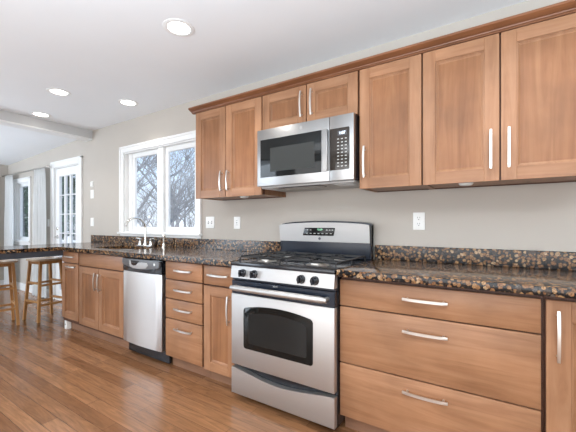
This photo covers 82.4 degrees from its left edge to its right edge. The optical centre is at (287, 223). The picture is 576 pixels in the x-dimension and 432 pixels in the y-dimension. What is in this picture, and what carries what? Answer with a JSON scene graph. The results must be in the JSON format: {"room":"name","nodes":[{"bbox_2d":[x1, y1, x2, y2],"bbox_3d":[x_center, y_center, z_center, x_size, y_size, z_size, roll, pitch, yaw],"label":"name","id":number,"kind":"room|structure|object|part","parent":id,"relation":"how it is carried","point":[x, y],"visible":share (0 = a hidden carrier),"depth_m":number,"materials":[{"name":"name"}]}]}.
{"room":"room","nodes":[
{"label":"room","id":0,"kind":"room"},
{"bbox_2d":[0,164,7,279],"bbox_3d":[-6.577,-0.140,4.235,0.085,2.620,4.700,0,0,33],"label":"wall","id":1,"kind":"structure","parent":0,"point":[3,168],"depth_m":6.12,"materials":[{"name":"paint"}]},
{"bbox_2d":[0,125,75,164],"bbox_3d":[-5.317,-1.266,3.417,2.920,0.328,4.700,0,0,33],"label":"ceiling","id":2,"kind":"structure","parent":0,"point":[16,144],"depth_m":4.83,"materials":[{"name":"paint"}]},
{"bbox_2d":[0,287,358,431],"bbox_3d":[-2.417,1.230,1.585,9.950,0.120,4.785,0,0,33],"label":"floor","id":3,"kind":"structure","parent":0,"point":[54,378],"depth_m":2.28,"materials":[{"name":"brown wood"}]},
{"bbox_2d":[0,259,19,324],"bbox_3d":[-3.343,0.798,3.798,0.344,0.747,0.344,0,0,42],"label":"bar stool","id":4,"kind":"object","parent":3,"relation":"on","point":[10,263],"visible":0.98,"depth_m":3.80,"materials":[{"name":"brown wood"}]},
{"bbox_3d":[-3.343,0.467,3.798,0.242,0.040,0.242,0,0,42],"label":"seat frame","id":5,"kind":"part","parent":4,"relation":"part of","materials":[{"name":"brown wood"}]},
{"bbox_3d":[-3.343,0.436,3.798,0.344,0.022,0.344,0,0,42],"label":"seat","id":6,"kind":"part","parent":4,"relation":"part of","materials":[{"name":"brown wood"}]},
{"bbox_3d":[-3.353,0.809,3.986,0.040,0.726,0.100,0,0,-4],"label":"leg","id":7,"kind":"part","parent":4,"relation":"part of","materials":[{"name":"brown wood"}]},
{"bbox_3d":[-3.155,0.809,3.808,0.100,0.726,0.040,0,0,-2],"label":"leg","id":8,"kind":"part","parent":4,"relation":"part of","materials":[{"name":"brown wood"}]},
{"bbox_2d":[0,250,62,259],"bbox_3d":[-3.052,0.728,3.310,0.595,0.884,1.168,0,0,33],"label":"countertop apron","id":9,"kind":"object","parent":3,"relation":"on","point":[5,256],"visible":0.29,"depth_m":3.38,"materials":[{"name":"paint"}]},
{"bbox_2d":[22,257,61,322],"bbox_3d":[-3.026,0.798,4.103,0.344,0.747,0.344,0,0,26],"label":"bar stool","id":10,"kind":"object","parent":3,"relation":"on","point":[39,260],"visible":0.88,"depth_m":4.03,"materials":[{"name":"brown wood"}]},
{"bbox_3d":[-3.204,0.809,4.042,0.100,0.726,0.040,0,0,-18],"label":"leg","id":11,"kind":"part","parent":10,"relation":"part of","materials":[{"name":"brown wood"}]},
{"bbox_3d":[-2.964,0.809,3.925,0.040,0.726,0.100,0,0,-20],"label":"leg","id":12,"kind":"part","parent":10,"relation":"part of","materials":[{"name":"brown wood"}]},
{"bbox_3d":[-3.026,0.436,4.103,0.344,0.022,0.344,0,0,26],"label":"seat","id":13,"kind":"part","parent":10,"relation":"part of","materials":[{"name":"brown wood"}]},
{"bbox_3d":[-3.026,0.467,4.103,0.242,0.040,0.242,0,0,26],"label":"seat frame","id":14,"kind":"part","parent":10,"relation":"part of","materials":[{"name":"brown wood"}]},
{"bbox_3d":[-3.087,0.809,4.280,0.040,0.726,0.100,0,0,-20],"label":"leg","id":15,"kind":"part","parent":10,"relation":"part of","materials":[{"name":"brown wood"}]},
{"bbox_3d":[-2.848,0.809,4.164,0.100,0.726,0.040,0,0,-18],"label":"leg","id":16,"kind":"part","parent":10,"relation":"part of","materials":[{"name":"brown wood"}]},
{"bbox_2d":[62,251,85,332],"bbox_3d":[-2.203,0.729,3.804,0.381,0.882,0.654,0,0,33],"label":"base cabinet","id":17,"kind":"object","parent":3,"relation":"on","point":[70,265],"visible":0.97,"depth_m":3.57,"materials":[{"name":"brown wood"}]},
{"bbox_3d":[-2.356,0.360,3.568,0.362,0.116,0.020,0,0,33],"label":"drawer","id":18,"kind":"part","parent":17,"relation":"part of","materials":[{"name":"brown wood"}]},
{"bbox_3d":[-2.356,0.729,3.568,0.362,0.602,0.020,0,0,33],"label":"door","id":19,"kind":"part","parent":17,"relation":"part of","materials":[{"name":"brown wood"}]},
{"bbox_2d":[79,252,128,348],"bbox_3d":[-1.690,0.729,3.472,0.837,0.882,0.654,0,0,33],"label":"base cabinet","id":20,"kind":"object","parent":3,"relation":"on","point":[101,276],"visible":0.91,"depth_m":3.21,"materials":[{"name":"brown wood"}]},
{"bbox_3d":[-2.024,0.744,3.353,0.383,0.603,0.020,0,0,33],"label":"door","id":21,"kind":"part","parent":20,"relation":"part of","materials":[{"name":"brown wood"}]},
{"bbox_3d":[-1.907,0.572,3.244,0.012,0.175,0.036,0,0,33],"label":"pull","id":22,"kind":"part","parent":20,"relation":"part of","materials":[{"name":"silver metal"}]},
{"bbox_3d":[-1.845,0.576,3.204,0.012,0.175,0.036,0,0,33],"label":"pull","id":23,"kind":"part","parent":20,"relation":"part of","materials":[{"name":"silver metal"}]},
{"bbox_3d":[-1.679,0.744,3.129,0.428,0.603,0.020,0,0,33],"label":"door","id":24,"kind":"part","parent":20,"relation":"part of","materials":[{"name":"brown wood"}]},
{"bbox_2d":[0,235,280,265],"bbox_3d":[-1.839,0.218,2.887,3.171,0.136,1.799,0,0,33],"label":"countertop","id":25,"kind":"structure","parent":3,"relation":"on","point":[220,252],"depth_m":3.19,"materials":[{"name":"brown stone"}]},
{"bbox_2d":[125,217,153,246],"bbox_3d":[-1.645,0.085,3.667,0.295,0.327,0.274,0,0,-23],"label":"faucet","id":26,"kind":"object","parent":25,"relation":"on","point":[145,243],"visible":1,"depth_m":3.67,"materials":[{"name":"silver metal"}]},
{"bbox_2d":[162,234,165,246],"bbox_3d":[-1.327,0.176,3.521,0.048,0.145,0.048,0,0,33],"label":"sprayer","id":27,"kind":"object","parent":25,"relation":"on","point":[163,235],"visible":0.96,"depth_m":3.51,"materials":[{"name":"silver metal"}]},
{"bbox_2d":[122,257,170,363],"bbox_3d":[-1.094,0.729,3.078,0.580,0.858,0.630,0,0,33],"label":"dishwasher","id":28,"kind":"object","parent":3,"relation":"on","point":[145,297],"visible":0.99,"depth_m":2.79,"materials":[{"name":"silver metal"}]},
{"bbox_3d":[-1.255,0.358,2.845,0.552,0.112,0.056,0,0,33],"label":"control panel","id":29,"kind":"part","parent":28,"relation":"part of","materials":[{"name":"black plastic"}]},
{"bbox_3d":[-1.254,0.733,2.846,0.552,0.630,0.056,0,0,33],"label":"door","id":30,"kind":"part","parent":28,"relation":"part of","materials":[{"name":"silver metal"}]},
{"bbox_3d":[-1.218,1.105,2.887,0.580,0.106,0.025,0,0,33],"label":"toe panel","id":31,"kind":"part","parent":28,"relation":"part of","materials":[{"name":"black plastic"}]},
{"bbox_2d":[166,260,209,377],"bbox_3d":[-0.658,0.729,2.801,0.441,0.882,0.654,0,0,33],"label":"base cabinet","id":32,"kind":"object","parent":3,"relation":"on","point":[185,284],"visible":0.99,"depth_m":2.55,"materials":[{"name":"brown wood"}]},
{"bbox_3d":[-0.813,0.827,2.534,0.200,0.013,0.036,0,0,33],"label":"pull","id":33,"kind":"part","parent":32,"relation":"part of","materials":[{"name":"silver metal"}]},
{"bbox_3d":[-0.813,0.669,2.534,0.200,0.013,0.036,0,0,33],"label":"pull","id":34,"kind":"part","parent":32,"relation":"part of","materials":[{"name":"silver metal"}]},
{"bbox_3d":[-0.813,0.518,2.534,0.200,0.013,0.036,0,0,33],"label":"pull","id":35,"kind":"part","parent":32,"relation":"part of","materials":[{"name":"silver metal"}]},
{"bbox_3d":[-0.813,0.365,2.534,0.200,0.013,0.036,0,0,33],"label":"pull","id":36,"kind":"part","parent":32,"relation":"part of","materials":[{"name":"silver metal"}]},
{"bbox_3d":[-0.812,0.911,2.566,0.424,0.301,0.020,0,0,33],"label":"drawer","id":37,"kind":"part","parent":32,"relation":"part of","materials":[{"name":"brown wood"}]},
{"bbox_3d":[-0.812,0.677,2.566,0.424,0.151,0.020,0,0,33],"label":"drawer","id":38,"kind":"part","parent":32,"relation":"part of","materials":[{"name":"brown wood"}]},
{"bbox_3d":[-0.812,0.520,2.566,0.424,0.147,0.020,0,0,33],"label":"drawer","id":39,"kind":"part","parent":32,"relation":"part of","materials":[{"name":"brown wood"}]},
{"bbox_3d":[-0.812,0.370,2.566,0.424,0.137,0.020,0,0,33],"label":"drawer","id":40,"kind":"part","parent":32,"relation":"part of","materials":[{"name":"brown wood"}]},
{"bbox_2d":[204,264,234,385],"bbox_3d":[-0.335,0.729,2.592,0.325,0.882,0.654,0,0,33],"label":"base cabinet","id":41,"kind":"object","parent":3,"relation":"on","point":[217,278],"visible":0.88,"depth_m":2.37,"materials":[{"name":"brown wood"}]},
{"bbox_3d":[-0.501,0.368,2.331,0.200,0.013,0.036,0,0,33],"label":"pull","id":42,"kind":"part","parent":41,"relation":"part of","materials":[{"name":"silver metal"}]},
{"bbox_3d":[-0.489,0.372,2.356,0.306,0.136,0.020,0,0,33],"label":"drawer","id":43,"kind":"part","parent":41,"relation":"part of","materials":[{"name":"brown wood"}]},
{"bbox_3d":[-0.416,0.602,2.276,0.012,0.200,0.036,0,0,33],"label":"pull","id":44,"kind":"part","parent":41,"relation":"part of","materials":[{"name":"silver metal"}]},
{"bbox_2d":[229,221,372,429],"bbox_3d":[0.092,0.573,2.242,0.761,1.194,0.718,0,0,33],"label":"range","id":45,"kind":"object","parent":3,"relation":"on","point":[286,305],"visible":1,"depth_m":2.01,"materials":[{"name":"silver metal"}]},
{"bbox_3d":[-0.304,0.320,2.131,0.052,0.052,0.048,0,0,33],"label":"knob","id":46,"kind":"part","parent":45,"relation":"part of","materials":[{"name":"black plastic"}]},
{"bbox_3d":[-0.225,0.320,2.080,0.052,0.052,0.048,0,0,33],"label":"knob","id":47,"kind":"part","parent":45,"relation":"part of","materials":[{"name":"black plastic"}]},
{"bbox_3d":[-0.139,0.245,2.237,0.134,0.014,0.133,0,0,33],"label":"burner","id":48,"kind":"part","parent":45,"relation":"part of","materials":[{"name":"silver metal"}]},
{"bbox_3d":[-0.082,0.413,1.973,0.697,0.039,0.076,0,0,33],"label":"handle","id":49,"kind":"part","parent":45,"relation":"part of","materials":[{"name":"silver metal"}]},
{"bbox_3d":[-0.055,0.316,2.015,0.757,0.078,0.048,0,0,33],"label":"control panel","id":50,"kind":"part","parent":45,"relation":"part of","materials":[{"name":"silver metal"}]},
{"bbox_3d":[-0.053,1.040,2.018,0.755,0.171,0.038,0,0,33],"label":"storage drawer","id":51,"kind":"part","parent":45,"relation":"part of","materials":[{"name":"silver metal"}]},
{"bbox_3d":[-0.053,0.697,2.018,0.755,0.470,0.038,0,0,33],"label":"oven door","id":52,"kind":"part","parent":45,"relation":"part of","materials":[{"name":"silver metal"}]},
{"bbox_3d":[-0.050,0.363,2.023,0.755,0.014,0.028,0,0,33],"label":"vent trim","id":53,"kind":"part","parent":45,"relation":"part of","materials":[{"name":"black metal"}]},
{"bbox_3d":[0.067,0.320,1.890,0.052,0.052,0.048,0,0,33],"label":"knob","id":54,"kind":"part","parent":45,"relation":"part of","materials":[{"name":"black plastic"}]},
{"bbox_2d":[231,256,369,274],"bbox_3d":[0.099,0.265,2.252,0.761,0.025,0.605,0,0,33],"label":"cooktop","id":55,"kind":"object","parent":45,"relation":"in","point":[266,265],"depth_m":2.05,"materials":[{"name":"black metal"}]},
{"bbox_3d":[0.142,0.320,1.842,0.052,0.052,0.048,0,0,33],"label":"knob","id":56,"kind":"part","parent":45,"relation":"part of","materials":[{"name":"black plastic"}]},
{"bbox_3d":[0.182,0.245,2.028,0.148,0.014,0.147,0,0,33],"label":"burner","id":57,"kind":"part","parent":45,"relation":"part of","materials":[{"name":"silver metal"}]},
{"bbox_2d":[340,277,542,431],"bbox_3d":[0.827,0.729,1.837,0.905,0.882,0.654,0,0,33],"label":"base cabinet","id":58,"kind":"object","parent":3,"relation":"on","point":[414,357],"visible":0.98,"depth_m":1.56,"materials":[{"name":"brown wood"}]},
{"bbox_3d":[0.655,0.833,1.581,0.205,0.013,0.036,0,0,33],"label":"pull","id":59,"kind":"part","parent":58,"relation":"part of","materials":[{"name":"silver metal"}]},
{"bbox_3d":[0.655,0.532,1.581,0.205,0.013,0.036,0,0,33],"label":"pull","id":60,"kind":"part","parent":58,"relation":"part of","materials":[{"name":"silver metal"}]},
{"bbox_3d":[0.655,0.372,1.581,0.205,0.013,0.036,0,0,33],"label":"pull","id":61,"kind":"part","parent":58,"relation":"part of","materials":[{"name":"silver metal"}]},
{"bbox_3d":[0.670,0.918,1.603,0.894,0.293,0.020,0,0,33],"label":"drawer","id":62,"kind":"part","parent":58,"relation":"part of","materials":[{"name":"brown wood"}]},
{"bbox_3d":[0.670,0.612,1.603,0.894,0.308,0.020,0,0,33],"label":"drawer","id":63,"kind":"part","parent":58,"relation":"part of","materials":[{"name":"brown wood"}]},
{"bbox_3d":[0.670,0.380,1.603,0.894,0.144,0.020,0,0,33],"label":"drawer","id":64,"kind":"part","parent":58,"relation":"part of","materials":[{"name":"brown wood"}]},
{"bbox_2d":[336,245,575,298],"bbox_3d":[0.998,0.218,1.717,1.317,0.136,0.671,0,0,33],"label":"countertop","id":65,"kind":"structure","parent":58,"relation":"on","point":[531,272],"depth_m":1.79,"materials":[{"name":"brown stone"}]},
{"bbox_2d":[543,296,575,431],"bbox_3d":[1.368,0.729,1.485,0.383,0.882,0.654,0,0,33],"label":"base cabinet","id":66,"kind":"object","parent":3,"relation":"on","point":[559,314],"visible":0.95,"depth_m":1.32,"materials":[{"name":"brown wood"}]},
{"bbox_3d":[1.076,0.448,1.307,0.012,0.205,0.036,0,0,33],"label":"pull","id":67,"kind":"part","parent":66,"relation":"part of","materials":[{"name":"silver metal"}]},
{"bbox_2d":[0,0,527,130],"bbox_3d":[-1.180,-1.353,0.731,6.945,0.155,4.700,0,0,33],"label":"ceiling","id":68,"kind":"structure","parent":0,"point":[103,53],"depth_m":2.34,"materials":[{"name":"paint"}]},
{"bbox_2d":[30,112,50,117],"bbox_3d":[-2.877,-1.272,3.832,0.200,0.006,0.200,0,0,33],"label":"recessed light","id":69,"kind":"object","parent":68,"relation":"in","point":[39,114],"visible":1,"depth_m":3.82,"materials":[{"name":"white paint"}]},
{"bbox_2d":[0,110,92,141],"bbox_3d":[-4.024,-1.212,2.577,0.173,0.127,4.700,0,0,33],"label":"beam","id":70,"kind":"structure","parent":68,"relation":"attached to","point":[10,119],"depth_m":4.04,"materials":[{"name":"grey paint"}]},
{"bbox_2d":[46,88,70,95],"bbox_3d":[-2.212,-1.272,3.177,0.200,0.006,0.200,0,0,33],"label":"recessed light","id":71,"kind":"object","parent":68,"relation":"in","point":[56,91],"visible":1,"depth_m":3.17,"materials":[{"name":"white paint"}]},
{"bbox_2d":[118,99,138,105],"bbox_3d":[-1.678,-1.272,3.457,0.200,0.006,0.200,0,0,33],"label":"recessed light","id":72,"kind":"object","parent":68,"relation":"in","point":[127,102],"visible":1,"depth_m":3.44,"materials":[{"name":"white paint"}]},
{"bbox_2d":[163,18,194,36],"bbox_3d":[-0.709,-1.272,2.139,0.200,0.006,0.200,0,0,33],"label":"recessed light","id":73,"kind":"object","parent":68,"relation":"in","point":[176,27],"visible":1,"depth_m":2.13,"materials":[{"name":"white paint"}]},
{"bbox_2d":[8,0,575,288],"bbox_3d":[-1.137,-0.140,3.555,9.950,2.620,0.085,0,0,33],"label":"wall","id":74,"kind":"structure","parent":0,"point":[537,217],"depth_m":2.41,"materials":[{"name":"paint"}]},
{"bbox_2d":[13,176,31,244],"bbox_3d":[-4.669,-0.220,5.819,0.750,1.179,0.135,0,0,33],"label":"window","id":75,"kind":"structure","parent":74,"relation":"in","point":[21,240],"depth_m":5.95,"materials":[{"name":"white paint"}]},
{"bbox_3d":[-4.689,0.330,5.788,0.750,0.080,0.060,0,0,33],"label":"sill","id":76,"kind":"part","parent":75,"relation":"part of","materials":[{"name":"white paint"}]},
{"bbox_3d":[-4.650,-0.220,5.848,0.546,0.996,0.045,0,0,33],"label":"sash","id":77,"kind":"part","parent":75,"relation":"part of","materials":[{"name":"white paint"}]},
{"bbox_2d":[2,165,51,176],"bbox_3d":[-4.438,-0.880,5.577,1.894,0.038,0.118,0,0,33],"label":"curtain rod","id":78,"kind":"object","parent":74,"relation":"attached to","point":[46,166],"visible":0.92,"depth_m":5.42,"materials":[{"name":"white metal"}]},
{"bbox_2d":[4,175,13,287],"bbox_3d":[-5.002,0.138,5.894,0.470,2.005,0.051,0,0,33],"label":"curtain","id":79,"kind":"object","parent":78,"relation":"hanging from","point":[9,213],"visible":0.69,"depth_m":5.89,"materials":[{"name":"fabric"}]},
{"bbox_2d":[32,168,46,297],"bbox_3d":[-3.932,0.138,5.200,0.540,2.005,0.050,0,0,33],"label":"curtain","id":80,"kind":"object","parent":78,"relation":"hanging from","point":[39,183],"visible":0.8,"depth_m":5.17,"materials":[{"name":"fabric"}]},
{"bbox_2d":[16,282,48,297],"bbox_3d":[-4.498,1.105,5.679,1.830,0.130,0.014,0,0,33],"label":"baseboard","id":81,"kind":"structure","parent":74,"relation":"attached to","point":[21,286],"depth_m":5.73,"materials":[{"name":"white paint"}]},
{"bbox_2d":[50,156,82,300],"bbox_3d":[-3.289,0.104,4.932,0.974,2.132,0.120,0,0,33],"label":"door","id":82,"kind":"structure","parent":74,"relation":"in","point":[57,171],"depth_m":5.00,"materials":[{"name":"white paint"}]},
{"bbox_2d":[117,130,202,238],"bbox_3d":[-1.474,-0.404,3.744,1.480,1.104,0.135,0,0,33],"label":"window","id":83,"kind":"structure","parent":74,"relation":"in","point":[128,155],"depth_m":3.73,"materials":[{"name":"white paint"}]},
{"bbox_3d":[-1.691,-0.390,3.941,0.546,0.956,0.032,0,0,33],"label":"sash","id":84,"kind":"part","parent":83,"relation":"part of","materials":[{"name":"white paint"}]},
{"bbox_3d":[-1.494,0.124,3.713,1.480,0.049,0.060,0,0,33],"label":"sill","id":85,"kind":"part","parent":83,"relation":"part of","materials":[{"name":"white paint"}]},
{"bbox_3d":[-1.156,-0.390,3.593,0.543,0.956,0.032,0,0,33],"label":"sash","id":86,"kind":"part","parent":83,"relation":"part of","materials":[{"name":"white paint"}]},
{"bbox_2d":[91,235,280,252],"bbox_3d":[-1.362,0.199,3.636,3.155,0.100,0.020,0,0,33],"label":"backsplash","id":87,"kind":"structure","parent":74,"relation":"attached to","point":[216,244],"depth_m":3.30,"materials":[{"name":"brown stone"}]},
{"bbox_2d":[206,217,214,227],"bbox_3d":[-0.775,-0.015,3.259,0.118,0.115,0.017,0,0,33],"label":"light switch","id":88,"kind":"object","parent":74,"relation":"attached to","point":[210,221],"visible":1,"depth_m":3.26,"materials":[{"name":"white plastic"}]},
{"bbox_2d":[234,217,240,228],"bbox_3d":[-0.475,-0.011,3.069,0.080,0.114,0.009,0,0,33],"label":"wall outlet","id":89,"kind":"object","parent":74,"relation":"attached to","point":[237,220],"visible":1,"depth_m":3.06,"materials":[{"name":"white plastic"}]},
{"bbox_2d":[196,96,285,200],"bbox_3d":[-0.427,-0.608,2.821,0.735,0.774,0.369,0,0,33],"label":"upper cabinet","id":90,"kind":"object","parent":74,"relation":"attached to","point":[226,136],"visible":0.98,"depth_m":2.68,"materials":[{"name":"brown wood"}]},
{"bbox_3d":[-0.659,-0.596,2.806,0.354,0.749,0.020,0,0,33],"label":"door","id":91,"kind":"part","parent":90,"relation":"part of","materials":[{"name":"brown wood"}]},
{"bbox_3d":[-0.554,-0.355,2.705,0.012,0.165,0.036,0,0,33],"label":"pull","id":92,"kind":"part","parent":90,"relation":"part of","materials":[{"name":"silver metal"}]},
{"bbox_3d":[-0.492,-0.355,2.665,0.012,0.165,0.036,0,0,33],"label":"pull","id":93,"kind":"part","parent":90,"relation":"part of","materials":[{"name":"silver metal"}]},
{"bbox_3d":[-0.351,-0.596,2.606,0.368,0.749,0.020,0,0,33],"label":"door","id":94,"kind":"part","parent":90,"relation":"part of","materials":[{"name":"brown wood"}]},
{"bbox_2d":[188,0,575,114],"bbox_3d":[0.362,-0.994,2.303,2.700,0.041,0.379,0,0,33],"label":"crown molding","id":95,"kind":"structure","parent":90,"relation":"attached to","point":[567,7],"depth_m":1.88,"materials":[{"name":"brown wood"}]},
{"bbox_2d":[263,71,359,129],"bbox_3d":[0.203,-0.844,2.412,0.766,0.303,0.369,0,0,33],"label":"upper cabinet","id":96,"kind":"object","parent":74,"relation":"attached to","point":[338,95],"visible":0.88,"depth_m":2.25,"materials":[{"name":"brown wood"}]},
{"bbox_3d":[-0.029,-0.833,2.398,0.379,0.274,0.020,0,0,33],"label":"door","id":97,"kind":"part","parent":96,"relation":"part of","materials":[{"name":"brown wood"}]},
{"bbox_3d":[0.088,-0.835,2.288,0.012,0.180,0.036,0,0,33],"label":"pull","id":98,"kind":"part","parent":96,"relation":"part of","materials":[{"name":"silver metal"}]},
{"bbox_2d":[257,112,359,191],"bbox_3d":[0.190,-0.474,2.384,0.754,0.430,0.428,0,0,33],"label":"microwave","id":99,"kind":"object","parent":96,"relation":"attached to","point":[324,153],"visible":0.99,"depth_m":2.20,"materials":[{"name":"silver metal"}]},
{"bbox_3d":[0.009,-0.475,2.280,0.499,0.274,0.006,0,0,33],"label":"door glass","id":100,"kind":"part","parent":99,"relation":"part of","materials":[{"name":"black glass"}]},
{"bbox_3d":[0.027,-0.481,2.285,0.588,0.413,0.031,0,0,33],"label":"door","id":101,"kind":"part","parent":99,"relation":"part of","materials":[{"name":"silver metal"}]},
{"bbox_3d":[0.200,-0.271,2.399,0.730,0.015,0.338,0,0,33],"label":"underside plate","id":102,"kind":"part","parent":99,"relation":"part of","materials":[{"name":"grey metal"}]},
{"bbox_3d":[0.238,-0.473,2.115,0.040,0.270,0.028,0,0,33],"label":"handle","id":103,"kind":"part","parent":99,"relation":"part of","materials":[{"name":"silver metal"}]},
{"bbox_3d":[0.326,-0.474,2.074,0.132,0.264,0.006,0,0,33],"label":"control panel","id":104,"kind":"part","parent":99,"relation":"part of","materials":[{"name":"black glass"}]},
{"bbox_3d":[0.157,-0.835,2.244,0.012,0.180,0.036,0,0,33],"label":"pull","id":105,"kind":"part","parent":96,"relation":"part of","materials":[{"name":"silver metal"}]},
{"bbox_3d":[0.290,-0.833,2.190,0.370,0.274,0.020,0,0,33],"label":"door","id":106,"kind":"part","parent":96,"relation":"part of","materials":[{"name":"brown wood"}]},
{"bbox_2d":[360,54,431,192],"bbox_3d":[0.685,-0.608,2.099,0.378,0.774,0.369,0,0,33],"label":"upper cabinet","id":107,"kind":"object","parent":74,"relation":"attached to","point":[391,93],"visible":0.99,"depth_m":1.98,"materials":[{"name":"brown wood"}]},
{"bbox_3d":[0.471,-0.386,2.040,0.012,0.195,0.036,0,0,33],"label":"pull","id":108,"kind":"part","parent":107,"relation":"part of","materials":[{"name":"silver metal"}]},
{"bbox_2d":[413,212,424,229],"bbox_3d":[0.873,-0.018,2.194,0.074,0.117,0.009,0,0,33],"label":"wall outlet","id":109,"kind":"object","parent":74,"relation":"attached to","point":[419,217],"visible":1,"depth_m":2.19,"materials":[{"name":"white plastic"}]},
{"bbox_2d":[375,245,575,270],"bbox_3d":[1.175,0.199,1.990,1.317,0.100,0.020,0,0,33],"label":"backsplash","id":110,"kind":"structure","parent":74,"relation":"attached to","point":[555,260],"depth_m":1.98,"materials":[{"name":"brown stone"}]},
{"bbox_2d":[423,13,575,189],"bbox_3d":[1.162,-0.608,1.789,0.758,0.774,0.369,0,0,33],"label":"upper cabinet","id":111,"kind":"object","parent":74,"relation":"attached to","point":[499,109],"visible":0.98,"depth_m":1.67,"materials":[{"name":"brown wood"}]},
{"bbox_3d":[0.925,-0.596,1.778,0.366,0.749,0.020,0,0,33],"label":"door","id":112,"kind":"part","parent":111,"relation":"part of","materials":[{"name":"brown wood"}]},
{"bbox_2d":[459,182,472,185],"bbox_3d":[0.978,-0.221,1.809,0.072,0.021,0.072,0,0,33],"label":"puck light","id":113,"kind":"object","parent":111,"relation":"attached to","point":[460,184],"visible":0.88,"depth_m":1.79,"materials":[{"name":"white plastic"}]},
{"bbox_3d":[1.033,-0.382,1.675,0.012,0.200,0.036,0,0,33],"label":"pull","id":114,"kind":"part","parent":111,"relation":"part of","materials":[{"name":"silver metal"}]},
{"bbox_3d":[1.097,-0.382,1.633,0.012,0.200,0.036,0,0,33],"label":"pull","id":115,"kind":"part","parent":111,"relation":"part of","materials":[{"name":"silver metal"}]},
{"bbox_3d":[1.242,-0.596,1.572,0.377,0.749,0.020,0,0,33],"label":"door","id":116,"kind":"part","parent":111,"relation":"part of","materials":[{"name":"brown wood"}]},
{"label":"outside","id":117,"kind":"structure","parent":0,"visible":0},
{"bbox_3d":[-4.987,1.230,7.102,6.900,0.080,1.660,0,0,33],"label":"deck","id":118,"kind":"object","parent":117,"visible":0},
{"bbox_2d":[62,236,75,243],"bbox_3d":[-4.594,0.750,7.753,6.750,0.880,0.100,0,0,33],"label":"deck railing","id":119,"kind":"object","parent":118,"relation":"on","point":[74,241],"visible":0.02,"depth_m":8.30,"materials":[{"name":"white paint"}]},
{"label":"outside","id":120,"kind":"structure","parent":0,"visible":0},
{"bbox_3d":[-2.082,1.970,51.876,100.000,0.200,79.895,0,0,33],"label":"ground","id":121,"kind":"structure","parent":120,"visible":0},
{"bbox_2d":[23,187,27,236],"bbox_3d":[-12.282,-1.401,15.342,3.286,6.541,3.322,0,0,-16],"label":"evergreen tree","id":122,"kind":"object","parent":121,"relation":"on","point":[25,231],"visible":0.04,"depth_m":15.19,"materials":[{"name":"green plant"}]},
{"bbox_2d":[24,187,63,236],"bbox_3d":[-14.510,-0.753,18.985,2.961,5.246,2.949,0,0,3],"label":"evergreen tree","id":123,"kind":"object","parent":121,"relation":"on","point":[26,224],"visible":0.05,"depth_m":18.47,"materials":[{"name":"green plant"}]},
{"bbox_2d":[62,175,75,239],"bbox_3d":[-8.482,-1.401,13.338,3.322,6.541,3.286,0,0,13],"label":"evergreen tree","id":124,"kind":"object","parent":121,"relation":"on","point":[74,201],"visible":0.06,"depth_m":12.98,"materials":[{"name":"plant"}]},
{"bbox_2d":[62,178,75,239],"bbox_3d":[-15.942,-0.753,24.099,2.949,5.246,2.961,0,0,32],"label":"evergreen tree","id":125,"kind":"object","parent":121,"relation":"on","point":[68,178],"visible":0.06,"depth_m":23.94,"materials":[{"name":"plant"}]},
{"bbox_2d":[137,158,156,226],"bbox_3d":[-6.202,-0.414,12.952,3.363,4.574,2.661,0,0,11],"label":"bare tree","id":126,"kind":"object","parent":121,"relation":"on","point":[140,183],"visible":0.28,"depth_m":12.75,"materials":[{"name":"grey plant"}]},
{"bbox_2d":[137,193,156,226],"bbox_3d":[-9.239,-0.068,21.350,1.851,3.893,2.849,0,0,-31],"label":"bare tree","id":127,"kind":"object","parent":121,"relation":"on","point":[140,221],"visible":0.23,"depth_m":21.39,"materials":[{"name":"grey plant"}]},
{"bbox_2d":[137,155,177,212],"bbox_3d":[-12.088,-4.752,25.531,7.015,13.326,11.186,0,0,17],"label":"bare tree","id":128,"kind":"object","parent":121,"relation":"on","point":[153,156],"visible":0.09,"depth_m":26.60,"materials":[{"name":"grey plant"}]},
{"bbox_2d":[138,189,184,226],"bbox_3d":[-5.777,0.101,15.407,2.474,3.551,3.157,0,0,-1],"label":"bare tree","id":129,"kind":"object","parent":121,"relation":"on","point":[171,213],"visible":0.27,"depth_m":15.12,"materials":[{"name":"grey plant"}]},
{"bbox_2d":[137,148,194,226],"bbox_3d":[-7.088,-2.787,19.213,6.510,9.345,8.309,0,0,41],"label":"bare tree","id":130,"kind":"object","parent":121,"relation":"on","point":[186,156],"visible":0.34,"depth_m":18.88,"materials":[{"name":"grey plant"}]},
{"bbox_2d":[137,152,194,226],"bbox_3d":[-14.090,-4.424,40.167,10.631,12.665,6.667,0,0,-27],"label":"bare tree","id":131,"kind":"object","parent":121,"relation":"on","point":[189,182],"visible":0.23,"depth_m":40.52,"materials":[{"name":"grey plant"}]},
{"bbox_2d":[153,194,178,222],"bbox_3d":[-8.952,-0.303,24.626,2.531,4.351,3.198,0,0,-33],"label":"bare tree","id":132,"kind":"object","parent":121,"relation":"on","point":[154,194],"visible":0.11,"depth_m":24.44,"materials":[{"name":"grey plant"}]},
{"bbox_2d":[144,149,194,226],"bbox_3d":[-18.309,-5.206,48.513,10.416,14.168,8.243,0,0,-35],"label":"bare tree","id":133,"kind":"object","parent":121,"relation":"on","point":[192,149],"visible":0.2,"depth_m":47.95,"materials":[{"name":"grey plant"}]},
{"bbox_2d":[170,174,194,226],"bbox_3d":[-3.541,-0.045,12.351,2.029,3.855,3.236,0,0,-25],"label":"bare tree","id":134,"kind":"object","parent":121,"relation":"on","point":[180,190],"visible":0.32,"depth_m":11.68,"materials":[{"name":"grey plant"}]},
{"bbox_2d":[176,178,194,226],"bbox_3d":[-18.211,-4.095,56.431,10.077,12.004,6.320,0,0,19],"label":"bare tree","id":135,"kind":"object","parent":121,"relation":"on","point":[184,178],"visible":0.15,"depth_m":56.10,"materials":[{"name":"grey plant"}]}
]}

